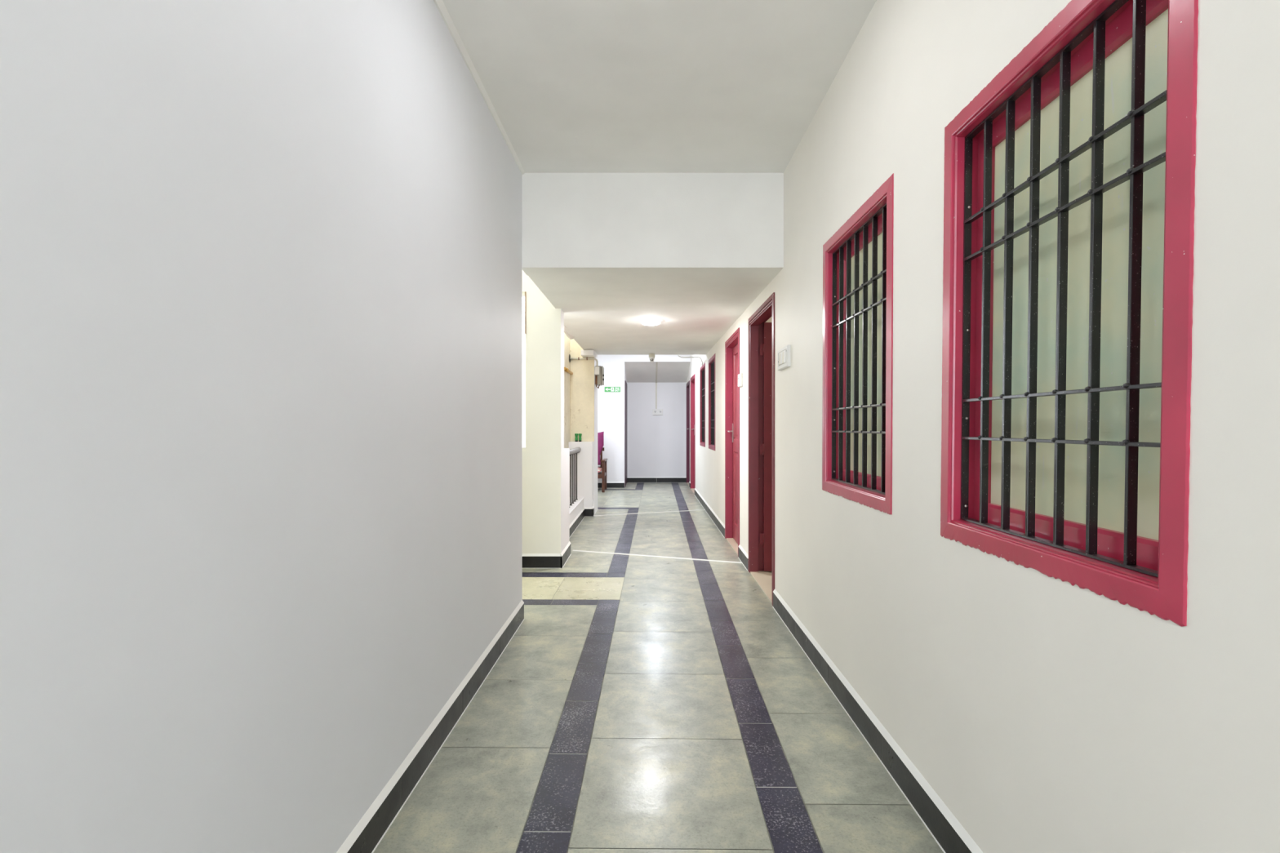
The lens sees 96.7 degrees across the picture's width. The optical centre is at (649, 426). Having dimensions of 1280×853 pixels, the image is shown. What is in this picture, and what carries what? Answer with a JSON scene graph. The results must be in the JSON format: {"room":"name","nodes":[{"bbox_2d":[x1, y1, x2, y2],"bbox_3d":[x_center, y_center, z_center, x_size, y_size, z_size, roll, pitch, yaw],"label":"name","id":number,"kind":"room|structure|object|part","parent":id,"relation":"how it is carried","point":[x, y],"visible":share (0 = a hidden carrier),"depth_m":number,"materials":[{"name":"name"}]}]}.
{"room":"building corridor","nodes":[
{"label":"building corridor","id":0,"kind":"room"},
{"bbox_2d":[0,0,522,852],"bbox_3d":[-0.948,-0.245,-0.410,0.205,3.050,8.380,0,0,0],"label":"wall","id":1,"kind":"structure","parent":0,"point":[260,261],"depth_m":1.19,"materials":[{"name":"grey paint"}]},
{"bbox_2d":[336,600,524,852],"bbox_3d":[-0.839,1.215,-0.360,0.021,0.129,8.280,0,0,0],"label":"baseboard","id":2,"kind":"structure","parent":1,"relation":"attached to","point":[367,834],"depth_m":2.09,"materials":[{"name":"black tile"}]},
{"bbox_2d":[433,0,525,174],"bbox_3d":[-0.823,-1.671,0.590,0.045,0.030,6.380,0,0,0],"label":"trim","id":3,"kind":"structure","parent":1,"relation":"attached to","point":[440,4],"depth_m":2.69,"materials":[{"name":"white paint"}]},
{"bbox_2d":[522,270,569,553],"bbox_3d":[-1.750,-0.370,5.425,1.900,3.300,0.550,0,0,0],"label":"wall","id":4,"kind":"structure","parent":0,"point":[545,459],"depth_m":5.15,"materials":[{"name":"beige paint"}]},
{"bbox_2d":[522,291,526,450],"bbox_3d":[-1.532,-0.500,5.183,0.836,1.440,0.074,0,0,0],"label":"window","id":5,"kind":"structure","parent":4,"relation":"attached to","point":[524,294],"depth_m":5.18,"materials":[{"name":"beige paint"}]},
{"bbox_2d":[522,553,560,568],"bbox_3d":[-1.750,1.215,5.144,1.900,0.129,0.021,0,0,0],"label":"baseboard","id":6,"kind":"structure","parent":4,"relation":"attached to","point":[529,560],"depth_m":5.14,"materials":[{"name":"black tile"}]},
{"bbox_2d":[560,541,571,568],"bbox_3d":[-0.793,1.215,5.425,0.021,0.129,0.574,0,0,0],"label":"baseboard","id":7,"kind":"structure","parent":4,"relation":"attached to","point":[566,553],"depth_m":5.36,"materials":[{"name":"black tile"}]},
{"bbox_2d":[564,332,569,448],"bbox_3d":[-1.185,-0.370,7.200,0.070,3.300,3.200,0,0,0],"label":"wall","id":8,"kind":"structure","parent":0,"point":[566,340],"depth_m":7.95,"materials":[{"name":"beige paint"}]},
{"bbox_2d":[564,367,573,374],"bbox_3d":[-1.125,-0.770,7.900,0.054,0.054,0.700,0,0,0],"label":"pipe","id":9,"kind":"object","parent":8,"relation":"attached to","point":[566,370],"visible":0.96,"depth_m":7.75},
{"bbox_2d":[564,325,573,339],"bbox_3d":[-0.950,-1.087,6.130,0.102,0.102,1.546,0,0,0],"label":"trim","id":10,"kind":"structure","parent":8,"relation":"attached to","point":[570,336],"depth_m":6.67,"materials":[{"name":"beige paint"}]},
{"bbox_2d":[569,497,584,524],"bbox_3d":[-1.037,1.144,6.900,0.231,0.272,2.400,0,0,0],"label":"wall","id":11,"kind":"structure","parent":0,"point":[575,509],"depth_m":7.32,"materials":[{"name":"white paint"}]},
{"bbox_2d":[569,447,581,505],"bbox_3d":[-1.000,0.649,6.900,0.068,0.717,2.400,0,0,0],"label":"stair railing","id":12,"kind":"object","parent":11,"relation":"on","point":[573,451],"visible":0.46,"depth_m":7.45,"materials":[{"name":"metal"}]},
{"bbox_3d":[-1.000,0.325,6.900,0.068,0.068,2.400,0,0,0],"label":"handrail","id":13,"kind":"part","parent":12,"relation":"part of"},
{"bbox_2d":[569,507,584,537],"bbox_3d":[-0.923,1.215,6.900,0.021,0.129,2.400,0,0,0],"label":"baseboard","id":14,"kind":"structure","parent":11,"relation":"attached to","point":[574,525],"depth_m":7.19,"materials":[{"name":"black tile"}]},
{"bbox_2d":[584,507,592,516],"bbox_3d":[-0.880,1.215,8.094,0.140,0.129,0.021,0,0,0],"label":"baseboard","id":15,"kind":"structure","parent":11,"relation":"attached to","point":[588,511],"depth_m":8.09,"materials":[{"name":"black tile"}]},
{"bbox_2d":[568,338,597,514],"bbox_3d":[-0.970,-0.245,8.410,0.369,3.050,0.780,0,0,0],"label":"wall column","id":16,"kind":"structure","parent":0,"point":[583,388],"depth_m":8.25,"materials":[{"name":"beige paint"}]},
{"bbox_2d":[574,433,577,441],"bbox_3d":[-1.045,0.160,8.165,0.050,0.117,0.050,0,0,0],"label":"bottle","id":17,"kind":"object","parent":16,"relation":"on","point":[575,434],"visible":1,"depth_m":8.15,"materials":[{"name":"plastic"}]},
{"bbox_2d":[578,433,582,441],"bbox_3d":[-0.992,0.160,8.165,0.050,0.117,0.050,0,0,0],"label":"bottle","id":18,"kind":"object","parent":16,"relation":"on","point":[580,434],"visible":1,"depth_m":8.15,"materials":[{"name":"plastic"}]},
{"bbox_2d":[568,354,598,366],"bbox_3d":[-0.947,-0.955,8.205,0.407,0.171,0.130,0,0,0],"label":"conduit","id":19,"kind":"object","parent":16,"relation":"attached to","point":[570,357],"visible":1,"depth_m":8.22,"materials":[{"name":"beige plastic"}]},
{"bbox_2d":[594,366,599,375],"bbox_3d":[-0.761,-0.814,8.310,0.067,0.117,0.100,0,0,0],"label":"junction box","id":20,"kind":"object","parent":16,"relation":"attached to","point":[597,369],"visible":1,"depth_m":8.26,"materials":[{"name":"white plastic"}]},
{"bbox_2d":[595,365,604,388],"bbox_3d":[-0.731,-0.727,8.490,0.128,0.337,0.280,0,0,0],"label":"enclosure","id":21,"kind":"object","parent":16,"relation":"attached to","point":[599,380],"visible":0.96,"depth_m":8.37,"materials":[{"name":"grey plastic"}]},
{"bbox_3d":[-0.696,-0.757,8.500,0.025,0.265,0.260,0,0,0],"label":"lid","id":22,"kind":"part","parent":21,"relation":"part of","materials":[{"name":"grey plastic"}]},
{"bbox_2d":[624,364,626,382],"bbox_3d":[-0.557,-0.195,12.475,0.085,2.950,1.030,0,0,0],"label":"wall","id":23,"kind":"structure","parent":0,"point":[624,364],"depth_m":12.03,"materials":[{"name":"white paint"}]},
{"bbox_2d":[624,380,626,487],"bbox_3d":[-0.510,0.155,12.465,0.020,2.250,0.930,0,0,0],"label":"door","id":24,"kind":"structure","parent":23,"relation":"in","point":[625,383],"depth_m":12.23,"materials":[{"name":"paint"}]},
{"bbox_2d":[597,355,690,481],"bbox_3d":[-1.100,-0.245,11.900,4.200,3.050,0.120,0,0,0],"label":"wall","id":25,"kind":"structure","parent":0,"point":[611,405],"depth_m":11.84,"materials":[{"name":"white paint"}]},
{"bbox_2d":[597,481,624,488],"bbox_3d":[-1.857,1.215,11.834,2.685,0.129,0.021,0,0,0],"label":"baseboard","id":26,"kind":"structure","parent":25,"relation":"attached to","point":[609,484],"depth_m":11.83,"materials":[{"name":"black tile"}]},
{"bbox_2d":[604,386,620,391],"bbox_3d":[-0.765,-0.773,11.836,0.330,0.108,0.008,0,0,0],"label":"exit sign","id":27,"kind":"object","parent":25,"relation":"attached to","point":[606,388],"visible":1,"depth_m":11.83,"materials":[{"name":"green plastic"}]},
{"bbox_2d":[528,275,776,355],"bbox_3d":[0.005,-1.414,6.365,1.890,0.711,4.770,0,0,0],"label":"ceiling","id":28,"kind":"structure","parent":0,"point":[604,314],"depth_m":5.11,"materials":[{"name":"white paint"}]},
{"bbox_2d":[641,319,660,325],"bbox_3d":[0.015,-1.057,5.770,0.190,0.041,0.190,0,0,0],"label":"ceiling lamp","id":29,"kind":"object","parent":28,"relation":"attached to","point":[645,322],"visible":1,"depth_m":5.71,"materials":[{"name":"white plastic"}]},
{"bbox_2d":[642,321,659,325],"bbox_3d":[0.015,-1.043,5.770,0.179,0.012,0.179,0,0,0],"label":"diffuser","id":30,"kind":"object","parent":29,"relation":"attached to","point":[649,323],"depth_m":5.74,"materials":[{"name":"white plastic"}]},
{"bbox_2d":[648,353,654,362],"bbox_3d":[0.040,-1.035,8.600,0.094,0.139,0.094,0,0,0],"label":"security camera","id":31,"kind":"object","parent":28,"relation":"attached to","point":[651,356],"visible":1,"depth_m":8.56,"materials":[{"name":"beige plastic"}]},
{"bbox_2d":[522,173,783,275],"bbox_3d":[0.048,-1.381,3.880,1.805,0.649,0.200,0,0,0],"label":"beam","id":32,"kind":"structure","parent":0,"point":[574,224],"depth_m":3.78,"materials":[{"name":"white paint"}]},
{"bbox_2d":[626,382,686,476],"bbox_3d":[0.150,-0.195,13.050,1.500,2.950,0.120,0,0,0],"label":"wall","id":33,"kind":"structure","parent":0,"point":[656,444],"depth_m":12.99,"materials":[{"name":"white paint"}]},
{"bbox_2d":[626,476,686,482],"bbox_3d":[0.172,1.215,12.983,1.375,0.129,0.021,0,0,0],"label":"baseboard","id":34,"kind":"structure","parent":33,"relation":"attached to","point":[629,479],"depth_m":12.98,"materials":[{"name":"black tile"}]},
{"bbox_2d":[655,362,657,408],"bbox_3d":[0.160,-0.875,12.465,0.030,0.950,1.050,0,0,0],"label":"conduit","id":35,"kind":"object","parent":33,"relation":"attached to","point":[656,362],"depth_m":12.97,"materials":[{"name":"beige plastic"}]},
{"bbox_2d":[652,408,662,414],"bbox_3d":[0.189,-0.335,12.978,0.223,0.112,0.024,0,0,0],"label":"socket plate","id":36,"kind":"object","parent":33,"relation":"attached to","point":[655,411],"visible":1,"depth_m":12.97,"materials":[{"name":"white plastic"}]},
{"bbox_2d":[624,362,689,382],"bbox_3d":[0.175,-1.220,12.475,1.450,0.440,1.070,0,0,0],"label":"ceiling","id":37,"kind":"structure","parent":0,"point":[636,372],"depth_m":12.46,"materials":[{"name":"white paint"}]},
{"bbox_2d":[373,482,943,852],"bbox_3d":[-1.001,1.340,4.262,4.700,0.120,17.700,0,0,1],"label":"floor","id":38,"kind":"structure","parent":0,"point":[636,704],"depth_m":2.41,"materials":[{"name":"grey tile"}]},
{"bbox_2d":[597,447,607,492],"bbox_3d":[-1.232,0.855,11.342,0.755,0.850,0.655,0,0,0],"label":"armchair","id":39,"kind":"object","parent":38,"relation":"on","point":[602,474],"visible":0.34,"depth_m":11.04,"materials":[{"name":"brown wood"}]},
{"bbox_3d":[-1.232,0.655,11.637,0.625,0.450,0.055,0,0,0],"label":"backrest","id":40,"kind":"part","parent":39,"relation":"part of","materials":[{"name":"brown wood"}]},
{"bbox_3d":[-0.892,0.983,11.055,0.055,0.595,0.050,0,0,0],"label":"leg","id":41,"kind":"part","parent":39,"relation":"part of","materials":[{"name":"brown wood"}]},
{"bbox_3d":[-0.895,0.983,11.635,0.050,0.595,0.050,0,0,0],"label":"leg","id":42,"kind":"part","parent":39,"relation":"part of","materials":[{"name":"brown wood"}]},
{"bbox_3d":[-1.236,0.871,11.330,0.600,0.097,0.528,0,0,0],"label":"seat cushion","id":43,"kind":"object","parent":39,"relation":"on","visible":0},
{"bbox_2d":[597,431,604,465],"bbox_3d":[-1.258,0.455,11.437,0.690,0.717,0.198,0,0,-1],"label":"cushion","id":44,"kind":"object","parent":43,"relation":"on","point":[600,435],"visible":0.28,"depth_m":11.40,"materials":[{"name":"fabric"}]},
{"bbox_2d":[595,509,705,515],"bbox_3d":[0.031,1.276,8.420,1.754,0.007,0.022,0,0,-20],"label":"floor trunking","id":45,"kind":"structure","parent":38,"relation":"on","point":[700,509],"depth_m":8.39,"materials":[{"name":"white plastic"}]},
{"bbox_2d":[572,550,742,563],"bbox_3d":[0.040,1.276,5.595,1.737,0.007,0.027,0,0,18],"label":"floor strip","id":46,"kind":"object","parent":38,"relation":"on","point":[572,550],"depth_m":5.57,"materials":[{"name":"white plastic"}]},
{"bbox_2d":[442,0,876,173],"bbox_3d":[-0.025,-1.736,-0.400,2.050,0.100,8.400,0,0,0],"label":"ceiling","id":47,"kind":"structure","parent":0,"point":[573,86],"depth_m":2.72,"materials":[{"name":"white paint"}]},
{"bbox_2d":[766,316,772,322],"bbox_3d":[2.710,-0.245,5.258,3.350,3.050,15.900,0,0,0],"label":"wall","id":48,"kind":"structure","parent":0,"point":[770,320],"depth_m":5.28,"materials":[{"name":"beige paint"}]},
{"bbox_2d":[686,0,1279,852],"bbox_3d":[0.965,-0.245,4.300,0.152,3.050,17.800,0,0,0],"label":"wall","id":49,"kind":"structure","parent":0,"point":[1046,714],"depth_m":1.38,"materials":[{"name":"beige paint"}]},
{"bbox_2d":[686,380,689,485],"bbox_3d":[0.923,0.155,12.475,0.161,2.250,0.950,0,0,0],"label":"door","id":50,"kind":"structure","parent":49,"relation":"in","point":[688,382],"depth_m":12.88,"materials":[{"name":"paint"}]},
{"bbox_2d":[678,355,702,365],"bbox_3d":[0.741,-1.062,8.961,0.250,0.132,0.691,0,0,39],"label":"cable","id":51,"kind":"object","parent":49,"relation":"attached to","point":[678,355],"visible":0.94,"depth_m":8.78,"materials":[{"name":"white plastic"}]},
{"bbox_2d":[690,373,695,493],"bbox_3d":[0.929,0.145,11.190,0.161,2.270,1.060,0,0,0],"label":"door","id":52,"kind":"structure","parent":49,"relation":"in","point":[693,378],"depth_m":11.65,"materials":[{"name":"red paint"}]},
{"bbox_2d":[699,362,705,447],"bbox_3d":[0.920,-0.338,9.250,0.116,1.315,0.860,0,0,0],"label":"window","id":53,"kind":"structure","parent":49,"relation":"in","point":[702,370],"depth_m":9.61,"materials":[{"name":"red paint"}]},
{"bbox_2d":[702,368,704,442],"bbox_3d":[0.904,-0.338,9.250,0.020,1.195,0.740,0,0,0],"label":"grille","id":54,"kind":"object","parent":53,"relation":"attached to","point":[703,370],"depth_m":9.51,"materials":[{"name":"black metal"}]},
{"bbox_2d":[694,488,724,537],"bbox_3d":[0.864,1.215,8.597,0.022,0.129,4.125,0,0,0],"label":"baseboard","id":55,"kind":"structure","parent":49,"relation":"attached to","point":[721,526],"depth_m":7.88,"materials":[{"name":"black tile"}]},
{"bbox_2d":[708,353,715,450],"bbox_3d":[0.926,-0.324,7.940,0.116,1.292,0.820,0,0,0],"label":"window","id":56,"kind":"structure","parent":49,"relation":"in","point":[712,361],"depth_m":8.19,"materials":[{"name":"red paint"}]},
{"bbox_2d":[711,360,714,445],"bbox_3d":[0.910,-0.324,7.940,0.020,1.172,0.700,0,0,0],"label":"grille","id":57,"kind":"object","parent":56,"relation":"attached to","point":[712,362],"depth_m":8.09,"materials":[{"name":"black metal"}]},
{"bbox_2d":[724,327,739,556],"bbox_3d":[0.951,0.157,6.048,0.161,2.247,0.975,0,0,0],"label":"door","id":58,"kind":"structure","parent":49,"relation":"in","point":[732,344],"depth_m":6.46,"materials":[{"name":"red paint"}]},
{"bbox_3d":[0.917,0.072,6.395,0.064,0.215,0.128,0,0,0],"label":"handle","id":59,"kind":"part","parent":58,"relation":"part of","materials":[{"name":"metal"}]},
{"bbox_2d":[737,373,742,386],"bbox_3d":[0.872,-0.445,5.460,0.025,0.120,0.170,0,0,0],"label":"switch plate","id":60,"kind":"object","parent":49,"relation":"attached to","point":[740,375],"visible":1,"depth_m":5.39,"materials":[{"name":"white plastic"}]},
{"bbox_2d":[737,544,748,570],"bbox_3d":[0.879,1.215,5.300,0.021,0.129,0.520,0,0,0],"label":"baseboard","id":61,"kind":"structure","parent":49,"relation":"attached to","point":[743,556],"depth_m":5.26,"materials":[{"name":"black tile"}]},
{"bbox_2d":[748,292,774,605],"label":"door","id":62,"kind":"structure","parent":49,"relation":"in","point":[761,333],"depth_m":4.97,"materials":[{"name":"red paint"}]},
{"bbox_2d":[777,344,791,370],"bbox_3d":[0.880,-0.441,3.668,0.025,0.141,0.349,0,0,0],"label":"switch plate","id":63,"kind":"object","parent":49,"relation":"attached to","point":[784,354],"visible":1,"depth_m":3.66,"materials":[{"name":"white plastic"}]},
{"bbox_2d":[822,173,893,515],"bbox_3d":[0.949,-0.302,2.515,0.116,1.263,0.845,0,0,0],"label":"window","id":64,"kind":"structure","parent":49,"relation":"in","point":[858,258],"depth_m":2.56,"materials":[{"name":"red paint"}]},
{"bbox_2d":[831,203,886,494],"bbox_3d":[0.933,-0.302,2.515,0.020,1.139,0.724,0,0,0],"label":"grille","id":65,"kind":"object","parent":64,"relation":"attached to","point":[859,234],"depth_m":2.56,"materials":[{"name":"black metal"}]},
{"bbox_3d":[0.980,-0.302,2.515,0.034,1.147,0.732,0,0,0],"label":"sash","id":66,"kind":"part","parent":64,"relation":"part of","materials":[{"name":"red paint"}]},
{"bbox_3d":[0.982,-0.302,2.515,0.005,1.039,0.622,0,0,0],"label":"glass pane","id":67,"kind":"part","parent":64,"relation":"part of","materials":[{"name":"clear glass"}]},
{"bbox_2d":[772,589,982,852],"bbox_3d":[0.903,1.215,-0.233,0.023,0.129,8.535,0,0,0],"label":"baseboard","id":68,"kind":"structure","parent":49,"relation":"attached to","point":[946,830],"depth_m":2.12,"materials":[{"name":"black tile"}]},
{"bbox_2d":[940,0,1198,626],"bbox_3d":[0.955,-0.286,1.344,0.116,1.251,0.823,0,0,0],"label":"window","id":69,"kind":"structure","parent":49,"relation":"in","point":[1069,176],"depth_m":1.28,"materials":[{"name":"red paint"}]},
{"bbox_3d":[0.986,-0.287,1.344,0.034,1.134,0.709,0,0,0],"label":"sash","id":70,"kind":"part","parent":69,"relation":"part of","materials":[{"name":"red paint"}]},
{"bbox_3d":[0.987,-0.287,1.344,0.005,1.026,0.598,0,0,0],"label":"glass pane","id":71,"kind":"part","parent":69,"relation":"part of","materials":[{"name":"clear glass"}]}
]}

